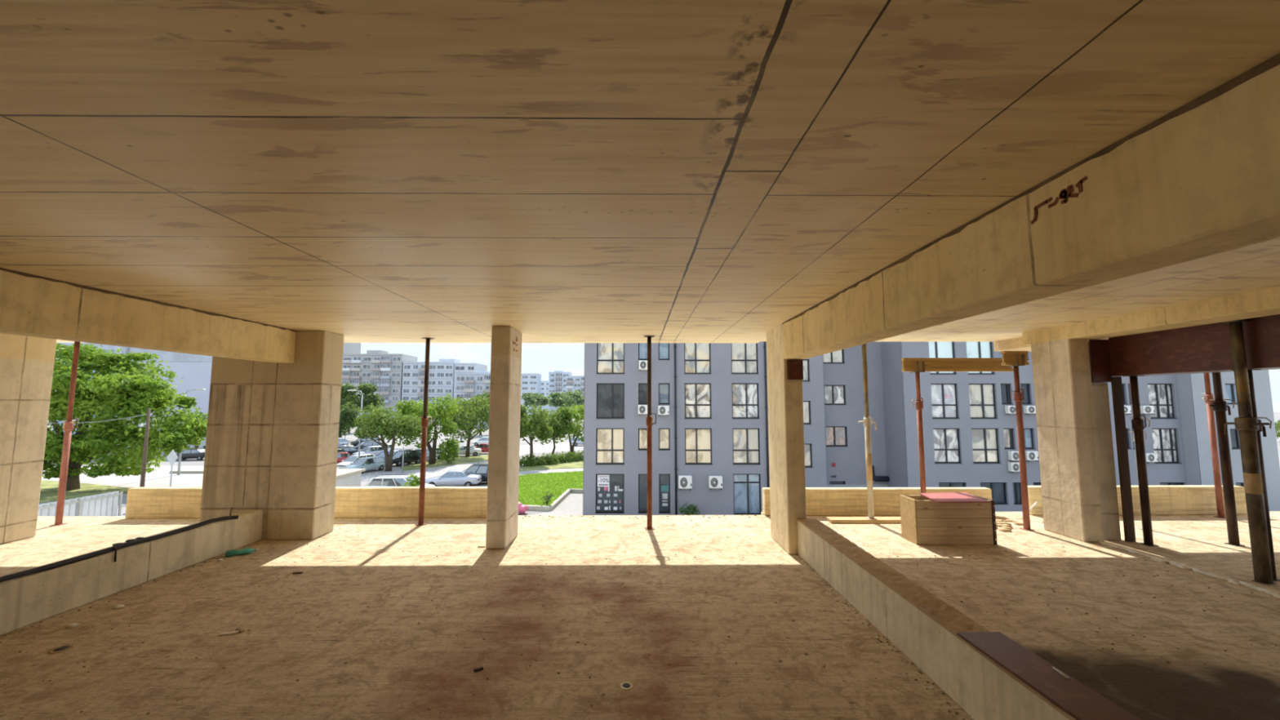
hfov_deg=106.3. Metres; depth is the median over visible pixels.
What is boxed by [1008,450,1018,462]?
air conditioner
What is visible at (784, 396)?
column
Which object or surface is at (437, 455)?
car
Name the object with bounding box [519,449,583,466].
hedge
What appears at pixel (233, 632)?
chip
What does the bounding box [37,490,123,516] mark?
hoarding
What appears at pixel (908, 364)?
timber beam
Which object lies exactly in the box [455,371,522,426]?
apartment block
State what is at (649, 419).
prop
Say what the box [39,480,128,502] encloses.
lawn
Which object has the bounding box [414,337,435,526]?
prop
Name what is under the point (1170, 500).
parapet
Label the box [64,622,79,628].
stone
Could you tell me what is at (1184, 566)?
ridge
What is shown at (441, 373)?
apartment block
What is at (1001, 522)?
sand
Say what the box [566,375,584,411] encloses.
apartment block
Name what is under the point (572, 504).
pavement
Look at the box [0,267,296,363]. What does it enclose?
beam
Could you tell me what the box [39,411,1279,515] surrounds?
ground
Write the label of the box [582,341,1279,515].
apartment building
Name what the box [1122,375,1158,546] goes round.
prop
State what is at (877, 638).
rubble
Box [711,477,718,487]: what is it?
fan grille
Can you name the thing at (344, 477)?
hut
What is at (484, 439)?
car
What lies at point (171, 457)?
road sign
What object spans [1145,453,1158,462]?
air conditioner
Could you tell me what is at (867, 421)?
prop
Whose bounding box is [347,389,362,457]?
street lamp
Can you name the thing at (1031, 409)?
fan grille
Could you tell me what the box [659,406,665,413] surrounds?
fan grille
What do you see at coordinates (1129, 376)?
prop
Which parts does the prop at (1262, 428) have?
handle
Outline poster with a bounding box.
[597,475,608,486]
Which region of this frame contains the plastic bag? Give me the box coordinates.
[518,502,528,513]
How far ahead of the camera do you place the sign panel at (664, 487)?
31.17 m
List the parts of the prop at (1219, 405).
handle, plate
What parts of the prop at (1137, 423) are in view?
plate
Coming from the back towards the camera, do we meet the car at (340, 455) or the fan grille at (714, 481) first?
the car at (340, 455)
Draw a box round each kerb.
[169,466,204,473]
[526,488,582,511]
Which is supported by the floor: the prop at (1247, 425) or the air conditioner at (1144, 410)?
the prop at (1247, 425)
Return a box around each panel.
[661,484,668,506]
[1088,339,1111,382]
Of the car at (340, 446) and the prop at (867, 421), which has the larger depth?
the car at (340, 446)
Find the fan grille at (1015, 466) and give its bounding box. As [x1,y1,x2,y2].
[1013,463,1018,471]
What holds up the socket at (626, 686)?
on the floor
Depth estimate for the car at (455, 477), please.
41.11 m
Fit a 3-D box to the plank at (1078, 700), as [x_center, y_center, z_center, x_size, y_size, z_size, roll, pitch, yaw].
[1.960,1.467,1.624,0.250,0.016,2.260,0,-5,-1]
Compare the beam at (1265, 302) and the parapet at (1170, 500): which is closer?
the beam at (1265, 302)
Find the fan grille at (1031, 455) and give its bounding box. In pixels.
[1028,452,1035,459]
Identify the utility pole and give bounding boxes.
[139,408,151,487]
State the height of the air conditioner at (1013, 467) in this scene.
0.654 m
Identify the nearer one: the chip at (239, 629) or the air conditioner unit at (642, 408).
the chip at (239, 629)
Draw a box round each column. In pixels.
[0,333,56,544]
[199,330,343,539]
[485,325,522,549]
[766,324,806,554]
[1031,338,1104,542]
[1091,382,1120,540]
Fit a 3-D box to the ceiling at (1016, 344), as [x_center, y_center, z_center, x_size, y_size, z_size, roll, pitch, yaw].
[8.746,-0.978,0.636,5.500,0.360,14.950,0,-5,0]
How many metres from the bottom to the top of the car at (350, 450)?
1.465 m
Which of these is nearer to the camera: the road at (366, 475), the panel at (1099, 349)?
the panel at (1099, 349)
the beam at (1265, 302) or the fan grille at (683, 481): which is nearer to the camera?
the beam at (1265, 302)
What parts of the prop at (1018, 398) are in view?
handle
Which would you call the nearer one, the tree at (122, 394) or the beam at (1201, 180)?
the beam at (1201, 180)
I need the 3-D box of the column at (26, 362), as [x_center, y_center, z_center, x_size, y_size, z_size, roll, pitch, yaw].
[-8.225,0.922,5.888,0.650,2.700,1.030,0,-5,0]
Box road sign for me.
[166,449,177,487]
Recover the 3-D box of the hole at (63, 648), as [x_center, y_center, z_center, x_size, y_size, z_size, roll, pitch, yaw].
[-4.116,2.055,3.412,0.122,0.005,0.122,0,-5,0]
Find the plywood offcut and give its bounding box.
[786,360,803,379]
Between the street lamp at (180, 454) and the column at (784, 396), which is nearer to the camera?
the column at (784, 396)
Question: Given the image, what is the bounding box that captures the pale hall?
[52,342,212,448]
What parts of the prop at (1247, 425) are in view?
head plate, handle, plate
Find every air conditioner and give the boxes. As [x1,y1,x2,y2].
[638,404,647,413]
[639,360,647,369]
[657,405,669,415]
[678,475,692,490]
[708,475,722,489]
[1004,405,1015,414]
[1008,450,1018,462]
[1008,462,1019,472]
[1023,405,1035,414]
[1025,450,1038,462]
[1124,405,1131,414]
[1140,405,1155,414]
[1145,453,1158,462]
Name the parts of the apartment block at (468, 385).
pane, pane, pane, pane, pane, pane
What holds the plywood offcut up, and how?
attached to the column at (784, 396)
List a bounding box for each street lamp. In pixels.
[177,388,205,475]
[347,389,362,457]
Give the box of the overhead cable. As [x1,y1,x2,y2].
[50,413,146,423]
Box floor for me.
[0,511,1279,719]
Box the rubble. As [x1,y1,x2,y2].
[0,514,1277,719]
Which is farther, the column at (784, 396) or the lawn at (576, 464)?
the lawn at (576, 464)
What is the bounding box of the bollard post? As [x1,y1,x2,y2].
[401,447,404,472]
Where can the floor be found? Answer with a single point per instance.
(402, 674)
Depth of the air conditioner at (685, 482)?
30.82 m
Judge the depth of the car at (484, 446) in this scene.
68.51 m
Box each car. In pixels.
[176,448,204,460]
[337,437,348,444]
[337,442,349,448]
[337,448,346,452]
[337,452,354,463]
[337,453,375,468]
[339,446,361,454]
[343,456,385,473]
[350,436,380,445]
[351,445,388,455]
[353,440,382,448]
[364,474,435,486]
[375,449,400,458]
[379,444,402,450]
[392,448,421,466]
[425,469,482,486]
[426,447,442,458]
[453,444,481,456]
[466,462,488,482]
[471,436,488,445]
[474,443,488,452]
[570,436,583,446]
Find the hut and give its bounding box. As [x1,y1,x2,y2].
[335,468,365,486]
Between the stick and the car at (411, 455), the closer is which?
the stick
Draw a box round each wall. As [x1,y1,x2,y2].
[0,509,262,635]
[796,518,1075,719]
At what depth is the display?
31.15 m
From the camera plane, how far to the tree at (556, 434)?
65.82 m
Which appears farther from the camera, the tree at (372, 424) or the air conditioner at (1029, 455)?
the tree at (372, 424)
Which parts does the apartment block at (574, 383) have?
pane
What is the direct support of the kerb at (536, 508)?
on the ground at (350, 437)
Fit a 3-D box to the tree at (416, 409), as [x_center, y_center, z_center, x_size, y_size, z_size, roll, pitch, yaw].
[-25.838,8.231,57.804,7.728,8.607,7.495,-4,-7,40]
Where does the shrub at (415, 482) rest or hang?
on the ground at (350, 437)
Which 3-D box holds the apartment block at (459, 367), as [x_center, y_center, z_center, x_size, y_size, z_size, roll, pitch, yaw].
[-61.792,12.168,174.999,7.854,21.255,12.200,0,-5,0]
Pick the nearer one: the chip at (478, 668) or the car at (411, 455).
the chip at (478, 668)
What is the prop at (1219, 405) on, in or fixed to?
on the floor
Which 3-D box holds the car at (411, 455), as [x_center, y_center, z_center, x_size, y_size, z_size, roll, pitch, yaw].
[-27.869,11.507,56.837,2.140,1.777,4.160,-3,-6,29]
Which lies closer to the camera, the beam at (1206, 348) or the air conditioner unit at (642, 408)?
the beam at (1206, 348)
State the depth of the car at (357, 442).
80.14 m
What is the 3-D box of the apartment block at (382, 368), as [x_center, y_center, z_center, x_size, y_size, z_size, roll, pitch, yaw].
[-94.801,9.743,174.486,20.873,25.996,13.100,0,-5,0]
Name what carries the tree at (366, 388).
on the ground at (350, 437)
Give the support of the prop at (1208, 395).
on the floor
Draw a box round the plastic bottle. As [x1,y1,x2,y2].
[225,547,258,556]
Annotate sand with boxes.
[995,515,1023,532]
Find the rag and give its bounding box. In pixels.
[112,537,144,546]
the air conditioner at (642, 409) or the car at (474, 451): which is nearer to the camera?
the air conditioner at (642, 409)
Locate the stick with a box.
[1022,501,1038,518]
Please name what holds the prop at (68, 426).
on the floor
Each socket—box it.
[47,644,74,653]
[619,681,633,690]
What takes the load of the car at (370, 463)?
on the road at (366, 475)
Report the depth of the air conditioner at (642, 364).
31.46 m
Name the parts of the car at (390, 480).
roof rail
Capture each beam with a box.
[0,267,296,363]
[782,53,1279,359]
[901,357,1013,371]
[1022,286,1279,345]
[1108,314,1279,376]
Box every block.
[341,350,417,421]
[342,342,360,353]
[401,359,460,423]
[453,363,487,399]
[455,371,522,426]
[520,373,541,417]
[540,380,548,412]
[548,370,572,415]
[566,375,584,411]
[1000,351,1029,365]
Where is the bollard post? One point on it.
(403, 447)
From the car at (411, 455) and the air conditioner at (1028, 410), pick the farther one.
the car at (411, 455)
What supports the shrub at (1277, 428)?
on the ground at (350, 437)
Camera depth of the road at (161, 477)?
45.81 m
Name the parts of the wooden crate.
panel, panel, panel, panel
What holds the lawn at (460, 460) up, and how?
on the ground at (350, 437)
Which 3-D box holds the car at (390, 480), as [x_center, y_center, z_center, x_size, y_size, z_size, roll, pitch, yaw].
[-18.857,9.925,37.909,4.960,1.597,2.140,0,-5,-2]
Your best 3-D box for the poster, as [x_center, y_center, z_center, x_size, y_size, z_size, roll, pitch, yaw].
[-2.382,7.851,31.214,0.762,0.738,0.025,0,-5,0]
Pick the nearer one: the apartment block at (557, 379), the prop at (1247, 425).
the prop at (1247, 425)
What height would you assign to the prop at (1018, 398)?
2.425 m
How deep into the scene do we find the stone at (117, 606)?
4.09 m
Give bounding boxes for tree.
[41,342,208,490]
[173,411,208,448]
[338,401,360,438]
[339,382,385,432]
[353,402,422,471]
[392,392,463,463]
[442,395,489,457]
[466,391,489,435]
[520,392,549,409]
[520,403,553,461]
[537,406,573,456]
[546,389,583,408]
[547,403,583,453]
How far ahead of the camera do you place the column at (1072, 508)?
6.26 m
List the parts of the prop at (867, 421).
handle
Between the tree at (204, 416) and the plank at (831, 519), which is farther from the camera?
the tree at (204, 416)
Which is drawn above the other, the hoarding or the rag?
the hoarding
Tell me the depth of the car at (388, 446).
68.38 m
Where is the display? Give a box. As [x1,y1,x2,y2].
[596,485,622,510]
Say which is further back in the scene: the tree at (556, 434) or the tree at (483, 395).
the tree at (483, 395)
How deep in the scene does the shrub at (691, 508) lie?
30.20 m
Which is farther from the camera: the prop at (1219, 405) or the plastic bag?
the plastic bag
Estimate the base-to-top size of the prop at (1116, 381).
2.085 m
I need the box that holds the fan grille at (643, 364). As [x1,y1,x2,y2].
[640,361,646,368]
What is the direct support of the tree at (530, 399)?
on the ground at (350, 437)
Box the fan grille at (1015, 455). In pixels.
[1013,452,1018,459]
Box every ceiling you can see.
[0,0,1279,342]
[761,237,1279,342]
[993,337,1108,351]
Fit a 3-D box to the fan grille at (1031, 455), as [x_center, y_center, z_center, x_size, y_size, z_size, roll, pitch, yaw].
[25.441,6.228,31.151,0.404,0.482,0.010,0,-5,0]
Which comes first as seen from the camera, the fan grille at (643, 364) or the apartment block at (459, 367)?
the fan grille at (643, 364)
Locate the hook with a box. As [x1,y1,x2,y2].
[111,546,116,561]
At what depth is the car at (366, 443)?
72.50 m
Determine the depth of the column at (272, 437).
6.26 m
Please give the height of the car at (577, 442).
1.515 m
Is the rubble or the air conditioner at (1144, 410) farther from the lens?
the air conditioner at (1144, 410)
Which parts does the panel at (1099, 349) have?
panel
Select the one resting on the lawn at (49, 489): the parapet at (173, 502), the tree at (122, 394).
the tree at (122, 394)
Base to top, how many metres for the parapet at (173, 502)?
0.445 m
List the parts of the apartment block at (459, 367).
pane, pane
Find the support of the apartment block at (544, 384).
on the ground at (350, 437)
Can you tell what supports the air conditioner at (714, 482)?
attached to the apartment building
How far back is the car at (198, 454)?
60.83 m
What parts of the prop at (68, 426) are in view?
handle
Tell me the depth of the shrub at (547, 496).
33.34 m
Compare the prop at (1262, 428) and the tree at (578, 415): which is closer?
the prop at (1262, 428)
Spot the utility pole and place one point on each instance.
(148, 410)
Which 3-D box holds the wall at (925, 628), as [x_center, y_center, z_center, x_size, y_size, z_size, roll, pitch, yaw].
[1.982,1.478,-0.767,0.229,0.420,12.700,0,-5,0]
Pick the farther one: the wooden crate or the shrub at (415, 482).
the shrub at (415, 482)
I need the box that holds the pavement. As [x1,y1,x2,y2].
[532,493,582,515]
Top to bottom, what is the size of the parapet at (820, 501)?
0.405 m
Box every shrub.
[400,473,419,486]
[435,437,461,463]
[541,490,554,505]
[679,502,700,515]
[1274,419,1279,439]
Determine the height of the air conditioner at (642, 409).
0.664 m
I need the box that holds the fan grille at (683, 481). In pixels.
[680,477,687,487]
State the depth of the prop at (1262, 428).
4.83 m
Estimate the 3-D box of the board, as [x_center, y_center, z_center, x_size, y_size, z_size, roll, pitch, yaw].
[3.948,1.737,6.073,0.732,0.015,0.592,0,-5,0]
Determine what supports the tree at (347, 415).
on the ground at (350, 437)
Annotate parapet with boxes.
[124,486,487,518]
[761,487,991,515]
[1027,484,1247,515]
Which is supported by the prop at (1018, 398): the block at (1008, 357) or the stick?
the block at (1008, 357)
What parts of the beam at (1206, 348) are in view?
panel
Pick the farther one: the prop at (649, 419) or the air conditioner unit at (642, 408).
the air conditioner unit at (642, 408)
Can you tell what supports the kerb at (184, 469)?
on the road at (161, 477)
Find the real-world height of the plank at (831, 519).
0.050 m
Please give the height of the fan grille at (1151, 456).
0.462 m
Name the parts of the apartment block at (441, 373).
pane, pane, pane, pane, pane, pane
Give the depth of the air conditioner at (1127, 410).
31.47 m
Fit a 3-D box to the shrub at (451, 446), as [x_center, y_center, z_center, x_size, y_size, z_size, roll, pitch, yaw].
[-23.159,10.876,57.678,3.208,3.198,2.602,0,-5,0]
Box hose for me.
[0,515,238,582]
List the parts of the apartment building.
window sill, pane, pane, pane, pane, pane, pane, pane, pane, pane, pane, pane, pane, pane, pane, pane, pane, pane, pane, pane, pane, pane, pane, pane, pane, pane, pane, pane, pane, window sill, pane, window sill, pane, pane, window sill, pane, pane, window sill, pane, pane, pane, pane, pane, pane, pane, pane, pane, pane, window sill, pane, pane, pane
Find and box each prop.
[49,341,79,525]
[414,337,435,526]
[644,335,656,529]
[857,343,876,519]
[910,361,926,493]
[1007,354,1035,530]
[1111,376,1136,542]
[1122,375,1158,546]
[1128,376,1146,529]
[1200,373,1226,518]
[1208,372,1244,546]
[1221,320,1276,585]
[1231,368,1279,581]
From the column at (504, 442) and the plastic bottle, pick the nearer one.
the plastic bottle
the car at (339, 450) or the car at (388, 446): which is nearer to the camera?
the car at (339, 450)
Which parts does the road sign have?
sign plate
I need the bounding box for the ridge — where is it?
[1097,541,1279,599]
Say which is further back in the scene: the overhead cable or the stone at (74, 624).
the overhead cable
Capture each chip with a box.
[218,631,239,635]
[235,627,244,632]
[473,666,483,672]
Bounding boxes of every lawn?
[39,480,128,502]
[400,454,488,471]
[518,471,582,506]
[519,461,583,471]
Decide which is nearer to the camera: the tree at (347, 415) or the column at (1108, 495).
the column at (1108, 495)
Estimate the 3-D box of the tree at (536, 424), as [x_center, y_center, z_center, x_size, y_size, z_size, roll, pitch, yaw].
[-13.058,8.734,56.402,6.030,7.380,5.907,0,-5,0]
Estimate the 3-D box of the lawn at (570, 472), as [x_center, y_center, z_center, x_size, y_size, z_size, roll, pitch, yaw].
[-8.189,10.886,40.960,6.641,0.220,16.994,1,-5,-7]
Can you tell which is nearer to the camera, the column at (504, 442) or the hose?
the hose
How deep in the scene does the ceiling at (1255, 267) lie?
4.61 m
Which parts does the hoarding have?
rail, post, post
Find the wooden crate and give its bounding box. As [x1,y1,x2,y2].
[899,494,997,545]
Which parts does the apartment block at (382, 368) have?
pane, pane, pane, pane, pane, pane, pane, pane, pane, pane, pane, pane, pane, pane, pane, pane, pane, pane, pane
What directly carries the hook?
attached to the wall at (25, 601)
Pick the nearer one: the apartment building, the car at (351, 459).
the apartment building
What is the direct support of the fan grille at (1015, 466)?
attached to the air conditioner at (1013, 467)
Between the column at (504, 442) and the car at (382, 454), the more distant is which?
the car at (382, 454)
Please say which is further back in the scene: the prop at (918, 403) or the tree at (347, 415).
the tree at (347, 415)
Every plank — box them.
[826,516,901,523]
[956,631,1140,719]
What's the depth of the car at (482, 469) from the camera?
43.25 m
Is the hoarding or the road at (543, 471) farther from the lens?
the road at (543, 471)
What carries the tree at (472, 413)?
on the lawn at (460, 460)
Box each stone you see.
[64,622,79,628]
[112,604,124,608]
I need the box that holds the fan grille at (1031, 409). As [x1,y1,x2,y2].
[1028,406,1034,413]
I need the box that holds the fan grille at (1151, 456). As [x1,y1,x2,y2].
[1148,453,1154,461]
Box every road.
[41,465,203,487]
[336,441,583,480]
[519,468,583,474]
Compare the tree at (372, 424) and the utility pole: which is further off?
the tree at (372, 424)
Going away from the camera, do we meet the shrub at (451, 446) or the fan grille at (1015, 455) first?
the fan grille at (1015, 455)
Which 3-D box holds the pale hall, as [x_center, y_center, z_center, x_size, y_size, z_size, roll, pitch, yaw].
[-79.699,4.255,84.542,31.124,21.100,15.500,0,-5,0]
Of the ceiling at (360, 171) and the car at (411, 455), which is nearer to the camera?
the ceiling at (360, 171)
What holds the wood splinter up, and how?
on the plank at (1078, 700)
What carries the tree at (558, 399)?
on the ground at (350, 437)
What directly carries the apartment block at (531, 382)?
on the ground at (350, 437)
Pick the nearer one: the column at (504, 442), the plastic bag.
the column at (504, 442)
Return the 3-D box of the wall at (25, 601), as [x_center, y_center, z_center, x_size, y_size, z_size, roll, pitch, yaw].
[-4.882,1.519,-0.506,0.230,0.385,13.340,0,-5,0]
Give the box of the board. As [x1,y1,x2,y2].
[919,492,990,502]
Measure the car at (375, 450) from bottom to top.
1.515 m
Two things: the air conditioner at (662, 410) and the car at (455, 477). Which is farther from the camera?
the car at (455, 477)
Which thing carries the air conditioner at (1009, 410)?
attached to the apartment building
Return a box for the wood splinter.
[1052,666,1070,679]
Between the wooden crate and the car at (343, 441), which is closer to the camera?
the wooden crate

